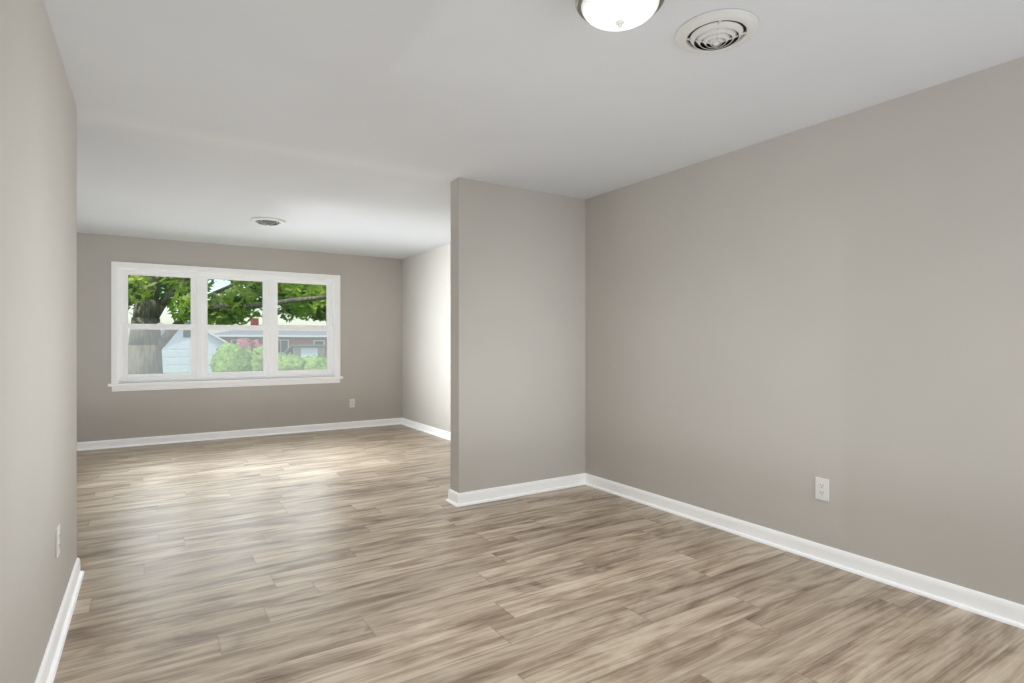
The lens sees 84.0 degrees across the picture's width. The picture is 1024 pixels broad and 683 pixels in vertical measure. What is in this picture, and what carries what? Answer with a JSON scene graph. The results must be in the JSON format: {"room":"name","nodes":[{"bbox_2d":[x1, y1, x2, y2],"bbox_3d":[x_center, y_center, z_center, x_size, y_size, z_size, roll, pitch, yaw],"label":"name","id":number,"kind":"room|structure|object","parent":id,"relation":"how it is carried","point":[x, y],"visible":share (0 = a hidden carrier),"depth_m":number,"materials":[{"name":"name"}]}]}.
{"room":"empty living room","nodes":[
{"label":"empty living room","id":0,"kind":"room"},
{"bbox_2d":[0,0,76,682],"bbox_3d":[-0.979,0.000,0.811,0.140,2.440,5.020,0,0,-33],"label":"wall","id":1,"kind":"structure","parent":0,"point":[38,306],"depth_m":1.89,"materials":[{"name":"beige paint"}]},
{"bbox_2d":[56,524,59,558],"bbox_3d":[-1.862,0.820,2.335,0.009,0.122,0.076,0,0,-33],"label":"outlet","id":2,"kind":"object","parent":1,"relation":"attached to","point":[57,540],"visible":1,"depth_m":2.32,"materials":[{"name":"white plastic"}]},
{"bbox_2d":[35,558,83,682],"bbox_3d":[-0.923,1.174,0.864,0.050,0.092,5.050,0,0,-33],"label":"baseboard","id":3,"kind":"structure","parent":1,"relation":"attached to","point":[49,665],"depth_m":2.32,"materials":[{"name":"white wood"}]},
{"bbox_2d":[77,232,401,441],"bbox_3d":[-4.434,0.000,6.732,6.555,2.440,0.160,0,0,-33],"label":"wall","id":4,"kind":"structure","parent":0,"point":[370,383],"depth_m":7.27,"materials":[{"name":"beige paint"}]},
{"bbox_2d":[108,261,342,391],"bbox_3d":[-3.535,-0.172,7.290,2.670,1.495,0.245,0,0,-33],"label":"window","id":5,"kind":"structure","parent":4,"relation":"in","point":[199,327],"depth_m":7.13,"materials":[{"name":"white plastic"}]},
{"bbox_2d":[77,418,398,450],"bbox_3d":[-4.358,1.174,6.668,6.495,0.092,0.030,0,0,-33],"label":"baseboard","id":6,"kind":"structure","parent":4,"relation":"attached to","point":[117,443],"depth_m":7.16,"materials":[{"name":"white wood"}]},
{"bbox_2d":[349,399,354,407],"bbox_3d":[-2.253,0.870,8.021,0.076,0.122,0.009,0,0,-33],"label":"outlet","id":7,"kind":"object","parent":4,"relation":"attached to","point":[351,403],"visible":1,"depth_m":8.02,"materials":[{"name":"white plastic"}]},
{"bbox_2d":[450,178,584,492],"bbox_3d":[0.080,0.000,4.616,1.215,2.440,0.140,0,0,-33],"label":"wall","id":8,"kind":"structure","parent":0,"point":[517,335],"depth_m":4.50,"materials":[{"name":"beige paint"}]},
{"bbox_2d":[445,489,450,503],"bbox_3d":[0.011,1.174,4.655,1.200,0.092,0.060,0,0,-33],"label":"baseboard","id":9,"kind":"structure","parent":8,"relation":"attached to","point":[448,500],"depth_m":4.33,"materials":[{"name":"white wood"}]},
{"bbox_2d":[451,473,586,506],"bbox_3d":[0.089,1.174,4.533,1.200,0.092,0.050,0,0,-33],"label":"baseboard","id":10,"kind":"structure","parent":8,"relation":"attached to","point":[515,490],"depth_m":4.48,"materials":[{"name":"white wood"}]},
{"bbox_2d":[43,0,1023,258],"bbox_3d":[-1.898,-1.280,2.751,6.875,0.120,9.600,0,0,-33],"label":"ceiling","id":11,"kind":"structure","parent":0,"point":[373,128],"depth_m":2.82,"materials":[{"name":"white paint"}]},
{"bbox_2d":[250,217,285,225],"bbox_3d":[-2.459,-1.192,5.734,0.330,0.053,0.330,0,0,-33],"label":"ceiling vent","id":12,"kind":"object","parent":11,"relation":"in","point":[268,221],"visible":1,"depth_m":5.66,"materials":[{"name":"white metal"}]},
{"bbox_2d":[575,0,664,30],"bbox_3d":[0.361,-1.133,1.902,0.296,0.173,0.296,0,0,-33],"label":"lamp","id":13,"kind":"object","parent":11,"relation":"attached to","point":[614,15],"visible":1,"depth_m":1.88,"materials":[{"name":"white glass"}]},
{"bbox_2d":[675,9,758,53],"bbox_3d":[0.803,-1.192,2.238,0.310,0.053,0.310,0,0,-33],"label":"ceiling vent","id":14,"kind":"object","parent":11,"relation":"in","point":[719,30],"visible":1,"depth_m":2.19,"materials":[{"name":"white metal"}]},
{"bbox_2d":[53,424,1023,682],"bbox_3d":[-1.898,1.270,2.751,6.875,0.100,9.600,0,0,-33],"label":"floor","id":15,"kind":"structure","parent":0,"point":[353,556],"depth_m":2.79,"materials":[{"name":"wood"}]},
{"bbox_2d":[402,56,1023,604],"bbox_3d":[0.934,0.000,4.555,0.160,2.440,9.600,0,0,-33],"label":"wall","id":16,"kind":"structure","parent":0,"point":[776,326],"depth_m":3.13,"materials":[{"name":"beige paint"}]},
{"bbox_2d":[399,418,449,439],"bbox_3d":[-0.538,1.174,6.688,0.030,0.092,4.020,0,0,-33],"label":"baseboard","id":17,"kind":"structure","parent":16,"relation":"attached to","point":[444,434],"depth_m":7.65,"materials":[{"name":"white wood"}]},
{"bbox_2d":[583,474,1023,628],"bbox_3d":[1.982,1.174,2.733,0.030,0.092,5.080,0,0,-33],"label":"baseboard","id":18,"kind":"structure","parent":16,"relation":"attached to","point":[967,600],"depth_m":3.07,"materials":[{"name":"white wood"}]},
{"bbox_2d":[815,477,828,501],"bbox_3d":[1.722,0.820,3.160,0.009,0.122,0.076,0,0,-33],"label":"outlet","id":19,"kind":"object","parent":16,"relation":"attached to","point":[821,488],"visible":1,"depth_m":3.16,"materials":[{"name":"white plastic"}]},
{"label":"outside","id":20,"kind":"structure","parent":0,"visible":0},
{"bbox_3d":[-34.425,2.270,54.036,160.000,0.200,111.860,0,0,-33],"label":"lawn","id":21,"kind":"structure","parent":20,"visible":0},
{"bbox_2d":[161,320,226,373],"bbox_3d":[-24.646,0.320,41.804,6.350,3.700,7.600,0,0,-33],"label":"house","id":22,"kind":"structure","parent":21,"relation":"on","point":[167,362],"depth_m":38.93,"materials":[{"name":"white"}]},
{"bbox_2d":[128,275,325,373],"bbox_3d":[-5.964,-2.096,11.634,15.025,8.632,8.223,0,0,-33],"label":"tree","id":23,"kind":"object","parent":21,"relation":"on","point":[311,307],"depth_m":10.03,"materials":[{"name":"green plant"}]},
{"bbox_2d":[208,342,262,371],"bbox_3d":[-12.528,1.166,26.538,2.992,2.284,2.246,0,0,-33],"label":"hedge","id":24,"kind":"object","parent":21,"relation":"on","point":[240,357],"depth_m":25.79,"materials":[{"name":"green plant"}]},
{"bbox_2d":[236,337,262,350],"bbox_3d":[-18.390,1.021,40.113,2.516,2.690,1.838,0,0,-33],"label":"shrub","id":25,"kind":"object","parent":21,"relation":"on","point":[248,343],"depth_m":39.61,"materials":[{"name":"pink plant"}]},
{"bbox_2d":[215,318,326,357],"bbox_3d":[-22.250,-0.130,62.284,19.500,4.600,9.930,0,0,-33],"label":"brick house","id":26,"kind":"structure","parent":21,"relation":"on","point":[254,321],"depth_m":56.93,"materials":[{"name":"red brick"}]},
{"bbox_2d":[278,352,326,370],"bbox_3d":[-10.268,1.416,29.575,4.694,1.781,2.300,0,0,-33],"label":"hedge","id":27,"kind":"object","parent":21,"relation":"on","point":[307,359],"depth_m":28.63,"materials":[{"name":"green plant"}]},
{"bbox_2d":[283,344,326,357],"bbox_3d":[-11.954,1.170,32.816,2.000,2.000,2.500,0,0,-33],"label":"car","id":28,"kind":"object","parent":21,"relation":"on","point":[300,350],"depth_m":31.87,"materials":[{"name":"grey paint"}]}
]}

